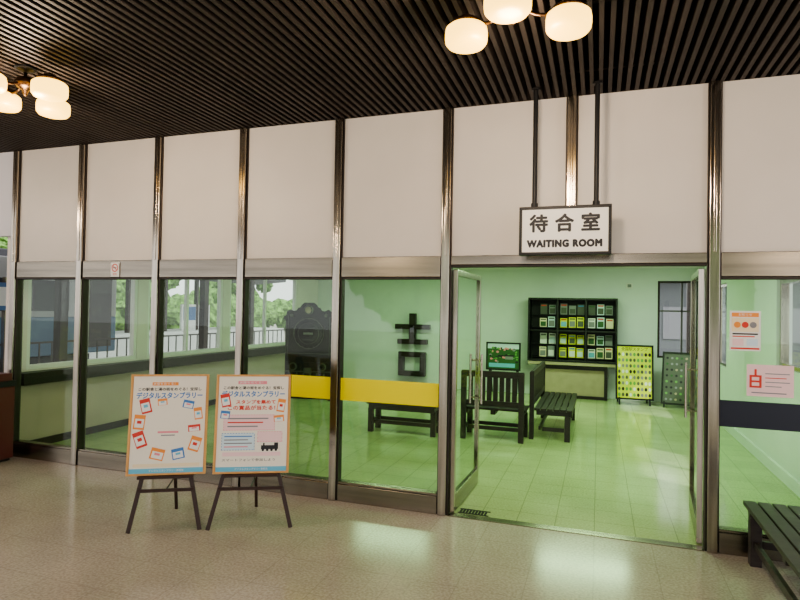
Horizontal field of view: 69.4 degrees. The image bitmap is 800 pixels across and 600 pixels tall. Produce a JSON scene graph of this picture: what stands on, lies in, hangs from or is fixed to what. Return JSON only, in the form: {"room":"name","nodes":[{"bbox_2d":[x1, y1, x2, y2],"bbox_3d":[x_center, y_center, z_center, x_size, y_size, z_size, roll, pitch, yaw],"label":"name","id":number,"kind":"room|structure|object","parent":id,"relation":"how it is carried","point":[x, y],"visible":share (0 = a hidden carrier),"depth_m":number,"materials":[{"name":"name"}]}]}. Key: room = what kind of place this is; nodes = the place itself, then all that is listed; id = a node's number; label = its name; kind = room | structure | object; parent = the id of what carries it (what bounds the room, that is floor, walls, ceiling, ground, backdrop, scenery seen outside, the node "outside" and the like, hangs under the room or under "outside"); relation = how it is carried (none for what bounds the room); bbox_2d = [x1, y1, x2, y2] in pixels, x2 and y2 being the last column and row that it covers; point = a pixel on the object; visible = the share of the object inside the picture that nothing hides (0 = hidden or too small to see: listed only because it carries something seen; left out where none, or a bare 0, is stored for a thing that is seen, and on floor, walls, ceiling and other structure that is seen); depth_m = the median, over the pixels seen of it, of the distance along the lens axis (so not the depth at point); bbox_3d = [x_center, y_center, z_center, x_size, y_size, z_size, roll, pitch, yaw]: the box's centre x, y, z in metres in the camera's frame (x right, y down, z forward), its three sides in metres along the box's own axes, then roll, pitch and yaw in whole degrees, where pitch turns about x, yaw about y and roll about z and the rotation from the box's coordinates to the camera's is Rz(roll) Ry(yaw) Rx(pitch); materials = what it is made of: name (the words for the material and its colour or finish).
{"room":"railway station","nodes":[
{"label":"railway station","id":0,"kind":"room"},
{"bbox_2d":[4,237,317,440],"bbox_3d":[-3.221,0.460,10.131,0.112,2.700,7.540,1,-1,19],"label":"wall","id":1,"kind":"structure","parent":0,"point":[45,408],"depth_m":7.85,"materials":[{"name":"green paint"}]},
{"bbox_2d":[26,280,137,369],"bbox_3d":[-4.110,0.117,7.557,0.080,1.430,1.700,1,-1,19],"label":"window","id":2,"kind":"structure","parent":1,"relation":"in","point":[134,283],"depth_m":7.92,"materials":[{"name":"white metal"}]},
{"bbox_2d":[30,399,215,442],"bbox_3d":[-3.181,1.766,10.098,0.015,0.090,7.480,1,-1,19],"label":"baseboard","id":3,"kind":"structure","parent":1,"relation":"attached to","point":[94,429],"depth_m":7.60,"materials":[{"name":"brown wood"}]},
{"bbox_2d":[21,345,284,385],"bbox_3d":[-3.172,0.978,9.912,0.160,0.140,7.100,1,-1,19],"label":"sill","id":4,"kind":"structure","parent":1,"relation":"attached to","point":[59,374],"depth_m":8.02,"materials":[{"name":"brown wood"}]},
{"bbox_2d":[147,280,222,357],"bbox_3d":[-3.475,0.158,9.400,0.080,1.430,1.800,1,-1,19],"label":"window","id":5,"kind":"structure","parent":1,"relation":"in","point":[220,282],"depth_m":9.39,"materials":[{"name":"white metal"}]},
{"bbox_2d":[229,280,296,349],"bbox_3d":[-2.719,0.208,11.598,0.080,1.430,2.450,1,-1,19],"label":"window","id":6,"kind":"structure","parent":1,"relation":"in","point":[294,297],"depth_m":11.58,"materials":[{"name":"white metal"}]},
{"bbox_2d":[0,0,799,152],"bbox_3d":[-2.443,-1.886,1.137,15.024,0.320,9.060,1,-1,19],"label":"ceiling","id":7,"kind":"structure","parent":0,"point":[130,69],"depth_m":3.93,"materials":[{"name":"black"}]},
{"bbox_2d":[0,64,70,119],"bbox_3d":[-2.716,-1.546,4.192,0.602,0.268,0.669,1,-1,-23],"label":"chandelier","id":8,"kind":"object","parent":7,"relation":"hanging from","point":[51,91],"visible":1,"depth_m":4.14,"materials":[{"name":"white glass"}]},
{"bbox_2d":[445,0,591,53],"bbox_3d":[0.573,-1.507,2.945,0.770,0.268,0.508,1,-1,19],"label":"chandelier","id":9,"kind":"object","parent":7,"relation":"hanging from","point":[568,20],"visible":1,"depth_m":2.93,"materials":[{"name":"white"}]},
{"bbox_2d":[519,80,611,255],"bbox_3d":[1.234,-0.970,4.315,0.660,1.272,0.070,1,-1,19],"label":"sign","id":10,"kind":"object","parent":7,"relation":"hanging from","point":[566,230],"visible":1,"depth_m":4.28,"materials":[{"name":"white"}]},
{"bbox_2d":[0,389,799,599],"bbox_3d":[-1.293,1.814,4.645,15.000,0.120,16.600,1,-1,19],"label":"floor","id":11,"kind":"structure","parent":0,"point":[63,535],"depth_m":4.57,"materials":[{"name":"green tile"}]},
{"bbox_2d":[0,372,16,461],"bbox_3d":[-4.406,1.253,6.152,0.400,0.940,0.360,1,-1,19],"label":"waste bin","id":12,"kind":"object","parent":11,"relation":"on","point":[7,385],"visible":1,"depth_m":6.17,"materials":[{"name":"red"}]},
{"bbox_2d":[7,150,23,440],"bbox_3d":[-4.302,0.030,6.473,0.092,3.400,0.127,1,-1,19],"label":"mullion","id":13,"kind":"structure","parent":11,"relation":"on","point":[16,292],"depth_m":6.44,"materials":[{"name":"metal"}]},
{"bbox_2d":[13,439,70,463],"bbox_3d":[-3.874,1.650,6.298,0.868,0.170,0.100,1,-1,19],"label":"baseboard","id":14,"kind":"structure","parent":11,"relation":"on","point":[43,451],"depth_m":6.25,"materials":[{"name":"metal"}]},
{"bbox_2d":[70,144,89,464],"bbox_3d":[-3.394,0.041,6.161,0.092,3.400,0.127,1,-1,19],"label":"mullion","id":15,"kind":"structure","parent":11,"relation":"on","point":[80,356],"depth_m":6.12,"materials":[{"name":"metal"}]},
{"bbox_2d":[78,448,126,471],"bbox_3d":[-2.948,1.662,5.979,0.908,0.170,0.100,1,-1,19],"label":"baseboard","id":16,"kind":"structure","parent":11,"relation":"on","point":[88,457],"depth_m":5.98,"materials":[{"name":"metal"}]},
{"bbox_2d":[149,136,164,373],"bbox_3d":[-2.449,0.053,5.835,0.092,3.400,0.127,1,-1,19],"label":"mullion","id":17,"kind":"structure","parent":11,"relation":"on","point":[157,284],"depth_m":5.79,"materials":[{"name":"metal"}]},
{"bbox_2d":[125,374,209,533],"bbox_3d":[-1.813,1.163,4.602,0.570,1.169,0.519,1,-1,-11],"label":"stand","id":18,"kind":"object","parent":11,"relation":"on","point":[168,424],"visible":1,"depth_m":4.42,"materials":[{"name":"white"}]},
{"bbox_2d":[128,376,206,473],"bbox_3d":[-1.775,0.951,4.428,0.532,0.725,0.003,1,-9,-11],"label":"poster","id":19,"kind":"object","parent":18,"relation":"on","point":[167,426],"depth_m":4.43,"materials":[{"name":"white paper"}]},
{"bbox_2d":[177,462,231,485],"bbox_3d":[-2.002,1.673,5.654,0.908,0.170,0.100,1,-1,19],"label":"baseboard","id":20,"kind":"structure","parent":11,"relation":"on","point":[208,477],"depth_m":5.54,"materials":[{"name":"metal"}]},
{"bbox_2d":[205,375,291,530],"bbox_3d":[-1.180,1.176,4.686,0.648,1.170,0.519,1,-1,-8],"label":"stand","id":21,"kind":"object","parent":11,"relation":"on","point":[252,429],"visible":1,"depth_m":4.50,"materials":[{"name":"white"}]},
{"bbox_2d":[215,376,288,471],"bbox_3d":[-1.151,0.963,4.511,0.532,0.725,0.003,1,-9,-8],"label":"poster","id":22,"kind":"object","parent":21,"relation":"on","point":[253,411],"depth_m":4.51,"materials":[{"name":"white paper"}]},
{"bbox_2d":[240,473,327,498],"bbox_3d":[-1.057,1.685,5.328,0.908,0.170,0.100,1,-1,19],"label":"baseboard","id":23,"kind":"structure","parent":11,"relation":"on","point":[312,486],"depth_m":5.24,"materials":[{"name":"metal"}]},
{"bbox_2d":[284,303,331,400],"bbox_3d":[-1.717,0.950,10.866,1.000,1.800,0.450,1,-1,7],"label":"panel","id":24,"kind":"object","parent":11,"relation":"on","point":[308,328],"visible":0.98,"depth_m":10.83,"materials":[{"name":"black metal"}]},
{"bbox_2d":[337,479,436,513],"bbox_3d":[-0.111,1.696,5.003,0.908,0.170,0.100,1,-1,19],"label":"baseboard","id":25,"kind":"structure","parent":11,"relation":"on","point":[358,492],"depth_m":4.96,"materials":[{"name":"metal"}]},
{"bbox_2d":[366,402,437,436],"bbox_3d":[0.069,1.625,8.042,1.000,0.420,0.408,1,-1,19],"label":"bench","id":26,"kind":"object","parent":11,"relation":"on","point":[433,411],"visible":0.65,"depth_m":7.92,"materials":[{"name":"brown wood"}]},
{"bbox_2d":[458,508,490,516],"bbox_3d":[0.626,1.790,4.874,0.260,0.005,0.110,1,-1,19],"label":"drain grate","id":27,"kind":"object","parent":11,"relation":"on","point":[465,509],"visible":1,"depth_m":4.87,"materials":[{"name":"black metal"}]},
{"bbox_2d":[460,370,528,443],"bbox_3d":[1.284,1.398,7.816,0.860,0.910,0.514,1,-1,19],"label":"wooden bench","id":28,"kind":"object","parent":11,"relation":"on","point":[494,406],"visible":0.94,"depth_m":7.61,"materials":[{"name":"brown wood"}]},
{"bbox_2d":[486,342,520,392],"bbox_3d":[2.160,1.404,11.957,0.700,1.074,0.424,1,-1,19],"label":"television","id":29,"kind":"object","parent":11,"relation":"on","point":[506,356],"visible":0.97,"depth_m":11.79,"materials":[{"name":"black"}]},
{"bbox_2d":[487,343,518,369],"bbox_3d":[2.106,1.149,11.790,0.640,0.510,0.004,1,-1,19],"label":"picture","id":30,"kind":"object","parent":29,"relation":"attached to","point":[500,356],"depth_m":11.79,"materials":[{"name":"green"}]},
{"bbox_2d":[529,361,576,442],"bbox_3d":[2.272,1.426,8.452,0.554,0.910,1.750,1,-1,19],"label":"wooden bench","id":31,"kind":"object","parent":11,"relation":"on","point":[548,400],"visible":1,"depth_m":7.86,"materials":[{"name":"brown wood"}]},
{"bbox_2d":[527,298,617,400],"bbox_3d":[3.440,0.959,11.573,1.700,1.990,0.420,1,-1,19],"label":"brochure rack","id":32,"kind":"object","parent":11,"relation":"on","point":[576,338],"visible":0.84,"depth_m":11.55,"materials":[{"name":"black wood"}]},
{"bbox_2d":[528,360,615,367],"bbox_3d":[3.434,1.266,11.568,1.660,0.055,0.420,1,-1,19],"label":"countertop","id":33,"kind":"structure","parent":32,"relation":"on","point":[529,362],"depth_m":11.35,"materials":[{"name":"beige wood"}]},
{"bbox_2d":[447,512,703,550],"bbox_3d":[1.304,1.796,4.508,1.900,0.006,0.090,1,-1,19],"label":"threshold","id":34,"kind":"object","parent":11,"relation":"on","point":[458,515],"visible":1,"depth_m":4.47,"materials":[{"name":"metal"}]},
{"bbox_2d":[615,344,653,405],"bbox_3d":[4.414,1.405,10.918,0.660,1.120,0.424,1,-1,16],"label":"poster board","id":35,"kind":"object","parent":11,"relation":"on","point":[634,363],"visible":1,"depth_m":10.79,"materials":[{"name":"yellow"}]},
{"bbox_2d":[661,352,696,406],"bbox_3d":[5.123,1.469,10.616,0.560,1.010,0.424,0,-1,32],"label":"poster board","id":36,"kind":"object","parent":11,"relation":"on","point":[673,363],"visible":0.73,"depth_m":10.59,"materials":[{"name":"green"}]},
{"bbox_2d":[743,500,799,599],"bbox_3d":[2.390,1.585,3.108,0.608,0.420,1.700,1,-1,19],"label":"bench","id":37,"kind":"object","parent":11,"relation":"on","point":[780,523],"visible":1,"depth_m":3.62,"materials":[{"name":"brown wood"}]},
{"bbox_2d":[0,63,799,261],"bbox_3d":[-1.005,-1.117,5.380,15.000,1.465,0.070,1,-1,19],"label":"wall","id":38,"kind":"structure","parent":0,"point":[653,148],"depth_m":4.90,"materials":[{"name":"white paint"}]},
{"bbox_2d":[16,261,75,279],"bbox_3d":[-3.839,-0.322,6.331,0.868,0.195,0.100,1,-1,19],"label":"rail","id":39,"kind":"object","parent":38,"relation":"attached to","point":[41,270],"visible":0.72,"depth_m":6.28,"materials":[{"name":"metal"}]},
{"bbox_2d":[83,260,151,279],"bbox_3d":[-2.912,-0.310,6.012,0.908,0.195,0.100,1,-1,19],"label":"rail","id":40,"kind":"object","parent":38,"relation":"attached to","point":[128,269],"visible":0.75,"depth_m":5.95,"materials":[{"name":"metal"}]},
{"bbox_2d":[111,262,119,276],"bbox_3d":[-2.940,-0.314,5.961,0.110,0.150,0.007,1,-1,19],"label":"no smoking sign","id":41,"kind":"object","parent":40,"relation":"attached to","point":[115,266],"visible":1,"depth_m":5.96,"materials":[{"name":"white plastic"}]},
{"bbox_2d":[159,259,236,279],"bbox_3d":[-1.967,-0.299,5.687,0.908,0.195,0.100,1,-1,19],"label":"rail","id":42,"kind":"object","parent":38,"relation":"attached to","point":[189,269],"visible":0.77,"depth_m":5.63,"materials":[{"name":"metal"}]},
{"bbox_2d":[232,107,453,515],"bbox_3d":[-0.558,0.076,5.184,2.092,3.400,0.127,1,-1,19],"label":"window","id":43,"kind":"structure","parent":38,"relation":"in","point":[352,389],"depth_m":5.11,"materials":[{"name":"silver glass"}]},
{"bbox_2d":[291,375,329,398],"bbox_3d":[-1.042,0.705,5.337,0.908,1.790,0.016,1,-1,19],"label":"stripe","id":44,"kind":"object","parent":43,"relation":"attached to","point":[301,385],"depth_m":5.25,"materials":[{"name":"yellow plastic"}]},
{"bbox_2d":[449,270,482,512],"bbox_3d":[0.609,0.770,5.273,0.134,2.033,0.920,1,-1,21],"label":"door","id":45,"kind":"structure","parent":43,"relation":"attached to","point":[458,494],"depth_m":5.09,"materials":[{"name":"metal"}]},
{"bbox_2d":[451,252,706,267],"bbox_3d":[1.343,-0.308,4.548,1.908,0.095,0.100,1,-1,19],"label":"rail","id":46,"kind":"object","parent":38,"relation":"attached to","point":[630,259],"visible":0.98,"depth_m":4.47,"materials":[{"name":"metal"}]},
{"bbox_2d":[565,94,578,204],"bbox_3d":[1.353,-0.978,4.551,0.092,1.245,0.127,1,-1,19],"label":"mullion","id":47,"kind":"structure","parent":46,"relation":"on","point":[572,101],"depth_m":4.50,"materials":[{"name":"metal"}]},
{"bbox_2d":[703,80,799,553],"bbox_3d":[2.708,0.116,4.060,1.000,3.400,0.127,1,-1,19],"label":"window","id":48,"kind":"structure","parent":38,"relation":"in","point":[740,414],"depth_m":4.15,"materials":[{"name":"silver glass"}]},
{"bbox_2d":[684,269,704,543],"bbox_3d":[2.412,0.793,4.709,0.134,2.033,0.920,1,-1,24],"label":"door","id":49,"kind":"structure","parent":48,"relation":"attached to","point":[695,502],"depth_m":4.31,"materials":[{"name":"metal"}]},
{"bbox_2d":[729,311,760,350],"bbox_3d":[2.470,0.221,4.136,0.196,0.285,0.003,1,-1,19],"label":"poster","id":50,"kind":"object","parent":48,"relation":"attached to","point":[745,326],"visible":1,"depth_m":4.13,"materials":[{"name":"white paper"}]},
{"bbox_2d":[746,364,793,397],"bbox_3d":[2.613,0.572,4.079,0.290,0.225,0.003,1,-1,19],"label":"poster","id":51,"kind":"object","parent":48,"relation":"attached to","point":[762,380],"visible":1,"depth_m":4.08,"materials":[{"name":"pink paper"}]},
{"bbox_2d":[749,369,789,394],"bbox_3d":[2.608,0.578,4.079,0.248,0.170,0.001,1,-1,19],"label":"print","id":52,"kind":"object","parent":51,"relation":"attached to","point":[755,370],"depth_m":4.10},
{"bbox_2d":[318,268,700,398],"bbox_3d":[1.938,0.591,12.420,8.380,2.700,0.150,1,-1,19],"label":"wall","id":53,"kind":"structure","parent":0,"point":[373,308],"depth_m":12.43,"materials":[{"name":"green paint"}]},
{"bbox_2d":[395,313,430,381],"bbox_3d":[0.264,1.107,12.768,0.800,1.620,0.240,1,-1,19],"label":"ornament","id":54,"kind":"object","parent":53,"relation":"attached to","point":[412,326],"visible":0.97,"depth_m":12.75,"materials":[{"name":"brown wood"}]},
{"bbox_2d":[457,385,696,403],"bbox_3d":[1.859,1.893,12.330,8.060,0.090,0.015,1,-1,19],"label":"baseboard","id":55,"kind":"structure","parent":53,"relation":"attached to","point":[609,396],"depth_m":11.54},
{"bbox_2d":[626,283,632,287],"bbox_3d":[4.537,-0.279,11.427,0.120,0.100,0.075,1,-1,19],"label":"wall speaker","id":56,"kind":"object","parent":53,"relation":"attached to","point":[628,285],"visible":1,"depth_m":11.40,"materials":[{"name":"white plastic"}]},
{"bbox_2d":[657,281,697,358],"bbox_3d":[5.392,0.383,11.232,0.720,1.500,0.080,1,-1,19],"label":"window","id":57,"kind":"structure","parent":53,"relation":"in","point":[659,282],"depth_m":11.19,"materials":[{"name":"grey metal"}]},
{"bbox_2d":[453,266,703,268],"bbox_3d":[0.687,-0.792,8.815,8.130,0.100,7.540,1,-1,19],"label":"ceiling","id":58,"kind":"structure","parent":0,"point":[683,266],"depth_m":11.61,"materials":[{"name":"white"}]},
{"bbox_2d":[701,266,799,481],"bbox_3d":[4.578,0.556,7.446,0.150,2.700,7.540,1,-1,19],"label":"wall","id":59,"kind":"structure","parent":0,"point":[783,447],"depth_m":6.79,"materials":[{"name":"green paint"}]},
{"bbox_2d":[720,283,726,366],"bbox_3d":[5.315,0.405,9.597,0.080,1.300,1.800,1,-1,19],"label":"window","id":60,"kind":"structure","parent":59,"relation":"in","point":[722,363],"depth_m":9.56,"materials":[{"name":"metal"}]},
{"bbox_2d":[719,526,782,561],"bbox_3d":[2.725,1.731,4.026,0.908,0.170,0.100,1,-1,19],"label":"baseboard","id":61,"kind":"structure","parent":59,"relation":"attached to","point":[732,541],"depth_m":4.09,"materials":[{"name":"metal"}]},
{"bbox_2d":[703,401,799,496],"bbox_3d":[4.473,1.845,7.463,0.030,0.120,7.480,1,-1,19],"label":"baseboard","id":62,"kind":"structure","parent":59,"relation":"attached to","point":[774,467],"depth_m":6.47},
{"bbox_2d":[779,280,799,372],"bbox_3d":[3.918,0.237,5.533,0.080,0.950,1.600,1,-1,19],"label":"window","id":63,"kind":"structure","parent":59,"relation":"in","point":[784,284],"depth_m":6.24,"materials":[{"name":"metal"}]},
{"label":"outside","id":64,"kind":"structure","parent":0,"visible":0},
{"bbox_3d":[3.601,2.247,14.270,120.000,0.210,100.000,1,-1,19],"label":"ground","id":65,"kind":"structure","parent":64,"visible":0},
{"bbox_2d":[0,277,6,371],"bbox_3d":[-7.192,0.735,10.507,0.105,2.300,0.600,1,-1,19],"label":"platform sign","id":66,"kind":"object","parent":65,"relation":"on","point":[3,284],"visible":0.29,"depth_m":10.46,"materials":[{"name":"metal"}]},
{"bbox_2d":[0,237,7,248],"bbox_3d":[-21.035,-1.005,31.224,4.332,5.969,6.571,1,-1,19],"label":"tree","id":67,"kind":"object","parent":65,"relation":"on","point":[3,240],"visible":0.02,"depth_m":29.26,"materials":[{"name":"green plant"}]},
{"bbox_2d":[0,248,116,363],"bbox_3d":[-11.123,0.273,10.400,2.330,3.080,13.020,1,-1,19],"label":"railcar","id":68,"kind":"object","parent":65,"relation":"on","point":[102,294],"visible":0.23,"depth_m":14.76,"materials":[{"name":"blue"}]},
{"bbox_2d":[53,280,68,361],"bbox_3d":[-6.080,0.268,10.656,0.280,3.280,0.665,1,-1,19],"label":"post","id":69,"kind":"object","parent":65,"relation":"on","point":[61,296],"visible":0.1,"depth_m":10.41,"materials":[{"name":"grey metal"}]},
{"bbox_2d":[0,329,285,363],"bbox_3d":[-6.493,1.473,15.644,0.040,1.020,18.000,1,-1,19],"label":"railing","id":70,"kind":"object","parent":65,"relation":"on","point":[259,331],"visible":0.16,"depth_m":14.51,"materials":[{"name":"grey metal"}]},
{"bbox_2d":[151,280,180,290],"bbox_3d":[-17.502,-1.274,38.514,4.368,6.874,8.017,1,-1,19],"label":"tree","id":71,"kind":"object","parent":65,"relation":"on","point":[172,284],"visible":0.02,"depth_m":40.40,"materials":[{"name":"green plant"}]},
{"bbox_2d":[89,280,285,358],"bbox_3d":[-11.820,0.295,18.561,3.800,3.280,26.000,1,-1,19],"label":"shelter","id":72,"kind":"object","parent":65,"relation":"on","point":[193,327],"visible":0.29,"depth_m":24.21,"materials":[{"name":"grey"}]},
{"bbox_2d":[115,280,291,330],"bbox_3d":[-14.372,0.527,29.741,3.742,4.943,55.552,1,-1,19],"label":"hedge","id":73,"kind":"object","parent":65,"relation":"on","point":[277,309],"visible":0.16,"depth_m":35.32,"materials":[{"name":"green plant"}]},
{"bbox_2d":[198,280,208,348],"bbox_3d":[-4.779,0.354,14.438,0.280,3.280,0.665,1,-1,19],"label":"post","id":74,"kind":"object","parent":65,"relation":"on","point":[204,284],"visible":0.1,"depth_m":14.19,"materials":[{"name":"grey metal"}]},
{"bbox_2d":[199,281,272,297],"bbox_3d":[-13.573,-0.812,47.526,4.952,6.392,6.418,1,-1,19],"label":"tree","id":75,"kind":"object","parent":65,"relation":"on","point":[212,285],"visible":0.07,"depth_m":45.56,"materials":[{"name":"green plant"}]},
{"bbox_2d":[248,280,254,344],"bbox_3d":[-4.128,0.397,16.328,0.280,3.280,0.665,1,-1,19],"label":"post","id":76,"kind":"object","parent":65,"relation":"on","point":[252,282],"visible":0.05,"depth_m":16.08,"materials":[{"name":"grey metal"}]},
{"bbox_2d":[686,283,690,352],"bbox_3d":[7.398,0.578,14.792,0.280,3.280,0.665,1,-1,19],"label":"post","id":77,"kind":"object","parent":65,"relation":"on","point":[688,286],"visible":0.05,"depth_m":14.55,"materials":[{"name":"grey metal"}]},
{"bbox_2d":[659,283,799,365],"bbox_3d":[11.774,0.000,21.029,7.000,4.800,4.800,1,-1,19],"label":"station building","id":78,"kind":"structure","parent":65,"relation":"on","point":[670,293],"depth_m":19.67,"materials":[{"name":"grey"}]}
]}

